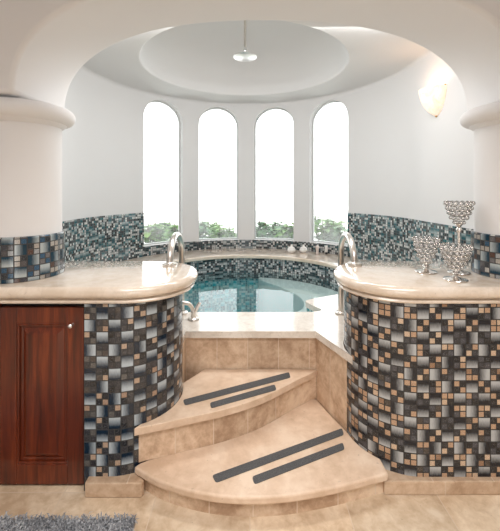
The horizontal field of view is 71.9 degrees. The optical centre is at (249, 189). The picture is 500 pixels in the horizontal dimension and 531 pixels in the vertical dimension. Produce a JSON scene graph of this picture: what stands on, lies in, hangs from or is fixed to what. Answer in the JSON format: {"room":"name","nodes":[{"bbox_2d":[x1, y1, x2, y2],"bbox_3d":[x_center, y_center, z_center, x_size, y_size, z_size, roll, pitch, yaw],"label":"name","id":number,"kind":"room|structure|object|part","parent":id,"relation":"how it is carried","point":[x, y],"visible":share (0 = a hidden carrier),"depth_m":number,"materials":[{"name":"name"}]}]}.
{"room":"bathroom","nodes":[
{"label":"bathroom","id":0,"kind":"room"},
{"bbox_2d":[0,0,499,110],"bbox_3d":[0.100,-0.050,1.970,6.200,3.100,0.500,0,0,0],"label":"wall","id":1,"kind":"structure","parent":0,"point":[44,44],"depth_m":1.96,"materials":[{"name":"white paint"}]},
{"bbox_2d":[85,473,143,496],"bbox_3d":[-0.664,1.464,1.715,0.284,0.072,0.070,0,0,0],"label":"baseboard","id":2,"kind":"structure","parent":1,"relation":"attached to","point":[129,485],"depth_m":1.68,"materials":[{"name":"stone"}]},
{"bbox_2d":[383,470,499,494],"bbox_3d":[1.225,1.465,1.738,1.129,0.070,0.089,0,0,0],"label":"baseboard","id":3,"kind":"structure","parent":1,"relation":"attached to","point":[396,484],"depth_m":1.69,"materials":[{"name":"stone"}]},
{"bbox_2d":[0,484,499,530],"bbox_3d":[0.100,1.550,0.950,6.600,0.100,7.900,0,0,0],"label":"floor","id":4,"kind":"structure","parent":0,"point":[379,512],"depth_m":1.60,"materials":[{"name":"stone"}]},
{"bbox_2d":[0,304,83,483],"bbox_3d":[-1.192,1.034,1.999,0.726,0.932,0.582,0,0,0],"label":"base cabinet","id":5,"kind":"object","parent":4,"relation":"on","point":[42,345],"visible":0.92,"depth_m":1.74,"materials":[{"name":"brown wood"}]},
{"bbox_3d":[-1.051,1.032,1.750,0.258,0.711,0.011,0,0,0],"label":"moulding","id":6,"kind":"part","parent":5,"relation":"part of","materials":[{"name":"brown wood"}]},
{"bbox_3d":[-1.051,1.032,1.755,0.258,0.711,0.022,0,0,0],"label":"panel","id":7,"kind":"part","parent":5,"relation":"part of","materials":[{"name":"brown wood"}]},
{"bbox_2d":[0,261,197,303],"bbox_3d":[-0.931,0.523,2.020,1.248,0.086,0.666,0,0,0],"label":"countertop","id":8,"kind":"structure","parent":5,"relation":"on","point":[81,282],"depth_m":1.77,"materials":[{"name":"beige stone"}]},
{"bbox_2d":[0,96,75,283],"bbox_3d":[-1.300,-0.002,1.970,0.546,0.960,0.546,0,0,0],"label":"column","id":9,"kind":"structure","parent":8,"relation":"on","point":[32,236],"depth_m":1.82,"materials":[{"name":"white paint"}]},
{"bbox_2d":[0,510,138,530],"bbox_3d":[-1.131,1.480,1.255,1.296,0.039,0.667,0,0,0],"label":"rug","id":10,"kind":"object","parent":4,"relation":"on","point":[40,523],"visible":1,"depth_m":1.52,"materials":[{"name":"grey fabric"}]},
{"bbox_2d":[84,294,182,490],"bbox_3d":[-0.614,1.034,2.020,0.428,0.932,0.600,0,0,0],"label":"tiled wall","id":11,"kind":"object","parent":4,"relation":"on","point":[133,352],"visible":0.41,"depth_m":1.73,"materials":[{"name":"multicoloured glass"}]},
{"bbox_2d":[124,248,366,431],"bbox_3d":[-0.050,1.139,3.282,3.076,0.719,2.717,0,0,0],"label":"bathtub","id":12,"kind":"object","parent":4,"relation":"on","point":[260,308],"visible":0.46,"depth_m":2.52,"materials":[{"name":"stone"}]},
{"bbox_2d":[162,232,187,314],"bbox_3d":[-0.515,0.612,2.408,0.096,0.635,0.479,0,0,0],"label":"handrail","id":13,"kind":"object","parent":12,"relation":"attached to","point":[177,236],"visible":0.77,"depth_m":2.35,"materials":[{"name":"silver metal"}]},
{"bbox_2d":[183,301,200,321],"bbox_3d":[-0.435,0.860,2.475,0.170,0.138,0.082,0,0,0],"label":"tap","id":14,"kind":"object","parent":12,"relation":"on","point":[193,317],"visible":0.88,"depth_m":2.46,"materials":[{"name":"silver metal"}]},
{"bbox_3d":[-0.456,0.839,2.469,0.129,0.097,0.031,0,0,-6],"label":"spout","id":15,"kind":"part","parent":14,"relation":"part of","materials":[{"name":"silver metal"}]},
{"bbox_3d":[-0.382,0.846,2.478,0.066,0.086,0.029,0,0,-13],"label":"lever","id":16,"kind":"part","parent":14,"relation":"part of","materials":[{"name":"silver metal"}]},
{"bbox_2d":[287,244,295,252],"bbox_3d":[0.517,0.729,4.299,0.104,0.100,0.104,0,0,0],"label":"lidded jar","id":17,"kind":"object","parent":12,"relation":"on","point":[291,249],"visible":1,"depth_m":4.26,"materials":[{"name":"white ceramic"}]},
{"bbox_2d":[299,244,307,252],"bbox_3d":[0.667,0.729,4.299,0.104,0.100,0.104,0,0,0],"label":"lidded jar","id":18,"kind":"object","parent":12,"relation":"on","point":[303,249],"visible":1,"depth_m":4.26,"materials":[{"name":"white ceramic"}]},
{"bbox_2d":[335,232,361,314],"bbox_3d":[0.677,0.612,2.408,0.094,0.635,0.479,0,0,2],"label":"handrail","id":19,"kind":"object","parent":12,"relation":"attached to","point":[353,252],"visible":0.9,"depth_m":2.55,"materials":[{"name":"silver metal"}]},
{"bbox_2d":[135,399,387,516],"bbox_3d":[0.050,1.440,1.924,1.253,0.119,0.737,0,0,0],"label":"step","id":20,"kind":"structure","parent":4,"relation":"on","point":[303,460],"depth_m":1.70,"materials":[{"name":"stone"}]},
{"bbox_2d":[134,369,316,461],"bbox_3d":[-0.105,1.285,2.119,1.151,0.198,0.454,0,0,-19],"label":"step","id":21,"kind":"structure","parent":20,"relation":"on","point":[214,406],"depth_m":1.96,"materials":[{"name":"stone"}]},
{"bbox_2d":[344,290,499,476],"bbox_3d":[1.175,1.034,2.020,1.230,0.932,0.600,0,0,0],"label":"tiled wall","id":22,"kind":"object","parent":4,"relation":"on","point":[423,380],"visible":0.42,"depth_m":1.72,"materials":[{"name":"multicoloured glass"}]},
{"bbox_2d":[333,261,499,303],"bbox_3d":[1.143,0.523,2.020,1.293,0.086,0.666,0,0,0],"label":"countertop","id":23,"kind":"structure","parent":22,"relation":"on","point":[388,281],"depth_m":1.78,"materials":[{"name":"beige stone"}]},
{"bbox_2d":[411,236,440,273],"bbox_3d":[1.030,0.377,2.019,0.160,0.204,0.160,0,0,0],"label":"candle holder","id":24,"kind":"object","parent":23,"relation":"on","point":[424,252],"visible":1,"depth_m":1.99,"materials":[{"name":"silver metal"}]},
{"bbox_3d":[1.030,0.362,2.019,0.137,0.127,0.137,0,0,0],"label":"wire frame","id":25,"kind":"part","parent":24,"relation":"part of","materials":[{"name":"silver metal"}]},
{"bbox_2d":[437,242,473,282],"bbox_3d":[1.096,0.384,1.840,0.172,0.190,0.172,0,0,0],"label":"candle holder","id":26,"kind":"object","parent":23,"relation":"on","point":[463,251],"visible":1,"depth_m":1.81,"materials":[{"name":"silver metal"}]},
{"bbox_3d":[1.096,0.438,1.840,0.044,0.043,0.044,0,0,0],"label":"stem","id":27,"kind":"part","parent":26,"relation":"part of","materials":[{"name":"silver metal"}]},
{"bbox_2d":[437,242,473,269],"bbox_3d":[1.096,0.355,1.840,0.172,0.132,0.172,0,0,0],"label":"bowl","id":28,"kind":"object","parent":26,"relation":"on","point":[463,251],"depth_m":1.80,"materials":[{"name":"silver glass"}]},
{"bbox_3d":[1.096,0.369,1.840,0.147,0.108,0.147,0,0,0],"label":"wire frame","id":29,"kind":"part","parent":26,"relation":"part of","materials":[{"name":"silver metal"}]},
{"bbox_2d":[443,201,475,274],"bbox_3d":[1.209,0.271,1.995,0.165,0.416,0.165,0,0,0],"label":"candle holder","id":30,"kind":"object","parent":23,"relation":"on","point":[452,207],"visible":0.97,"depth_m":1.96,"materials":[{"name":"silver metal"}]},
{"bbox_3d":[1.209,0.326,1.995,0.044,0.266,0.044,0,0,0],"label":"stem","id":31,"kind":"part","parent":30,"relation":"part of","materials":[{"name":"silver metal"}]},
{"bbox_3d":[1.209,0.143,1.995,0.141,0.111,0.141,0,0,0],"label":"wire frame","id":32,"kind":"part","parent":30,"relation":"part of","materials":[{"name":"silver metal"}]},
{"bbox_2d":[443,201,475,223],"bbox_3d":[1.209,0.130,1.995,0.164,0.134,0.165,0,0,0],"label":"bowl","id":33,"kind":"object","parent":30,"relation":"on","point":[452,207],"depth_m":1.95,"materials":[{"name":"silver glass"}]},
{"bbox_2d":[459,101,499,278],"bbox_3d":[1.515,-0.002,1.970,0.546,0.960,0.546,0,0,0],"label":"column","id":34,"kind":"structure","parent":23,"relation":"on","point":[484,120],"depth_m":1.92,"materials":[{"name":"white paint"}]},
{"bbox_2d":[83,20,426,102],"bbox_3d":[0.080,-1.425,3.408,3.560,0.520,2.415,0,0,0],"label":"ceiling","id":35,"kind":"structure","parent":0,"point":[295,60],"depth_m":3.67,"materials":[{"name":"paint"}]},
{"bbox_2d":[233,20,256,61],"bbox_3d":[-0.045,-1.443,3.150,0.216,0.476,0.216,0,0,0],"label":"pendant lamp","id":36,"kind":"object","parent":35,"relation":"hanging from","point":[244,56],"visible":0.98,"depth_m":3.14,"materials":[{"name":"white glass"}]},
{"bbox_3d":[-0.045,-1.486,3.150,0.023,0.391,0.022,0,0,0],"label":"arm","id":37,"kind":"part","parent":36,"relation":"part of","materials":[{"name":"silver metal"}]},
{"bbox_2d":[62,50,473,246],"bbox_3d":[0.062,0.175,3.493,3.595,2.750,2.585,0,0,0],"label":"wall","id":38,"kind":"structure","parent":0,"point":[405,160],"depth_m":3.65,"materials":[{"name":"paint"}]},
{"bbox_2d":[62,213,143,260],"bbox_3d":[-1.504,0.599,3.229,0.193,0.662,1.748,0,0,10],"label":"trim","id":39,"kind":"structure","parent":38,"relation":"attached to","point":[120,237],"depth_m":3.60,"materials":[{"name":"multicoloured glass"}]},
{"bbox_2d":[144,101,179,244],"bbox_3d":[-1.141,-0.223,4.337,0.565,1.784,0.046,0,0,-41],"label":"window","id":40,"kind":"structure","parent":38,"relation":"in","point":[171,108],"depth_m":4.50,"materials":[{"name":"white"}]},
{"bbox_2d":[199,108,237,239],"bbox_3d":[-0.443,-0.223,4.702,0.565,1.784,0.046,0,0,-14],"label":"window","id":41,"kind":"structure","parent":38,"relation":"in","point":[213,108],"depth_m":4.75,"materials":[{"name":"white"}]},
{"bbox_2d":[144,240,347,255],"bbox_3d":[-0.050,0.735,4.358,2.414,0.130,0.582,0,0,0],"label":"trim","id":42,"kind":"structure","parent":38,"relation":"attached to","point":[213,244],"depth_m":4.52,"materials":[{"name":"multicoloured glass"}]},
{"bbox_2d":[255,108,292,239],"bbox_3d":[0.343,-0.223,4.702,0.565,1.784,0.046,0,0,14],"label":"window","id":43,"kind":"structure","parent":38,"relation":"in","point":[273,108],"depth_m":4.75,"materials":[{"name":"white"}]},
{"bbox_2d":[313,101,347,244],"bbox_3d":[1.041,-0.223,4.337,0.565,1.784,0.046,0,0,41],"label":"window","id":44,"kind":"structure","parent":38,"relation":"in","point":[332,101],"depth_m":4.50,"materials":[{"name":"white"}]},
{"bbox_2d":[348,213,473,260],"bbox_3d":[1.422,0.599,3.229,0.169,0.662,1.760,0,0,-12],"label":"trim","id":45,"kind":"structure","parent":38,"relation":"attached to","point":[376,237],"depth_m":3.49,"materials":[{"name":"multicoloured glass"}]},
{"bbox_2d":[418,83,446,116],"bbox_3d":[1.438,-0.702,2.774,0.139,0.233,0.269,0,0,0],"label":"wall sconce","id":46,"kind":"object","parent":38,"relation":"attached to","point":[432,98],"visible":1,"depth_m":2.70,"materials":[{"name":"beige glass"}]},
{"label":"outside","id":47,"kind":"structure","parent":0,"visible":0},
{"bbox_2d":[143,210,347,242],"bbox_3d":[0.000,1.590,11.500,28.000,0.120,29.000,0,0,0],"label":"ground","id":48,"kind":"structure","parent":47,"point":[227,218],"depth_m":19.92,"materials":[{"name":"white"}]},
{"bbox_2d":[144,222,168,243],"bbox_3d":[-1.433,1.001,5.009,0.532,1.060,0.430,0,0,-36],"label":"shrub","id":49,"kind":"object","parent":48,"relation":"on","point":[152,233],"visible":0.42,"depth_m":4.96,"materials":[{"name":"green plant"}]},
{"bbox_2d":[153,222,172,240],"bbox_3d":[-1.659,1.061,6.418,0.507,0.939,0.500,0,0,24],"label":"shrub","id":50,"kind":"object","parent":48,"relation":"on","point":[167,222],"visible":0.08,"depth_m":6.37,"materials":[{"name":"green plant"}]},
{"bbox_2d":[162,222,177,240],"bbox_3d":[-1.173,1.017,5.491,0.519,1.026,0.505,0,0,0],"label":"shrub","id":51,"kind":"object","parent":48,"relation":"on","point":[173,228],"visible":0.2,"depth_m":5.41,"materials":[{"name":"green plant"}]},
{"bbox_2d":[199,221,210,238],"bbox_3d":[-0.921,1.033,6.105,0.502,0.994,0.425,0,0,0],"label":"shrub","id":52,"kind":"object","parent":48,"relation":"on","point":[203,229],"visible":0.27,"depth_m":6.07,"materials":[{"name":"green plant"}]},
{"bbox_2d":[203,221,223,237],"bbox_3d":[-0.750,1.075,6.820,0.548,0.911,0.433,0,0,21],"label":"shrub","id":53,"kind":"object","parent":48,"relation":"on","point":[216,224],"visible":0.22,"depth_m":6.74,"materials":[{"name":"green plant"}]},
{"bbox_2d":[210,225,236,237],"bbox_3d":[-0.387,1.042,5.403,0.536,0.976,0.457,0,0,0],"label":"shrub","id":54,"kind":"object","parent":48,"relation":"on","point":[224,232],"visible":0.33,"depth_m":5.36,"materials":[{"name":"green plant"}]},
{"bbox_2d":[256,221,273,237],"bbox_3d":[0.211,1.038,6.101,0.459,0.986,0.494,0,0,0],"label":"shrub","id":55,"kind":"object","parent":48,"relation":"on","point":[263,229],"visible":0.52,"depth_m":6.01,"materials":[{"name":"green plant"}]},
{"bbox_2d":[268,221,287,237],"bbox_3d":[0.539,1.085,7.002,0.537,0.892,0.517,0,0,0],"label":"shrub","id":56,"kind":"object","parent":48,"relation":"on","point":[274,226],"visible":0.35,"depth_m":6.94,"materials":[{"name":"green plant"}]},
{"bbox_2d":[273,222,292,238],"bbox_3d":[0.629,1.024,5.569,0.529,1.013,0.480,0,0,0],"label":"shrub","id":57,"kind":"object","parent":48,"relation":"on","point":[288,232],"visible":0.38,"depth_m":5.53,"materials":[{"name":"green plant"}]},
{"bbox_2d":[314,216,341,241],"bbox_3d":[1.119,0.945,5.273,0.512,1.170,0.498,0,0,34],"label":"shrub","id":58,"kind":"object","parent":48,"relation":"on","point":[327,228],"visible":0.49,"depth_m":5.20,"materials":[{"name":"green plant"}]},
{"bbox_2d":[323,221,347,241],"bbox_3d":[1.509,1.040,6.295,0.613,0.981,0.469,0,0,0],"label":"shrub","id":59,"kind":"object","parent":48,"relation":"on","point":[339,222],"visible":0.06,"depth_m":6.22,"materials":[{"name":"green plant"}]},
{"bbox_2d":[325,225,347,243],"bbox_3d":[1.369,1.018,4.968,0.465,1.025,0.528,0,0,-13],"label":"shrub","id":60,"kind":"object","parent":48,"relation":"on","point":[338,233],"visible":0.16,"depth_m":4.93,"materials":[{"name":"green plant"}]}
]}

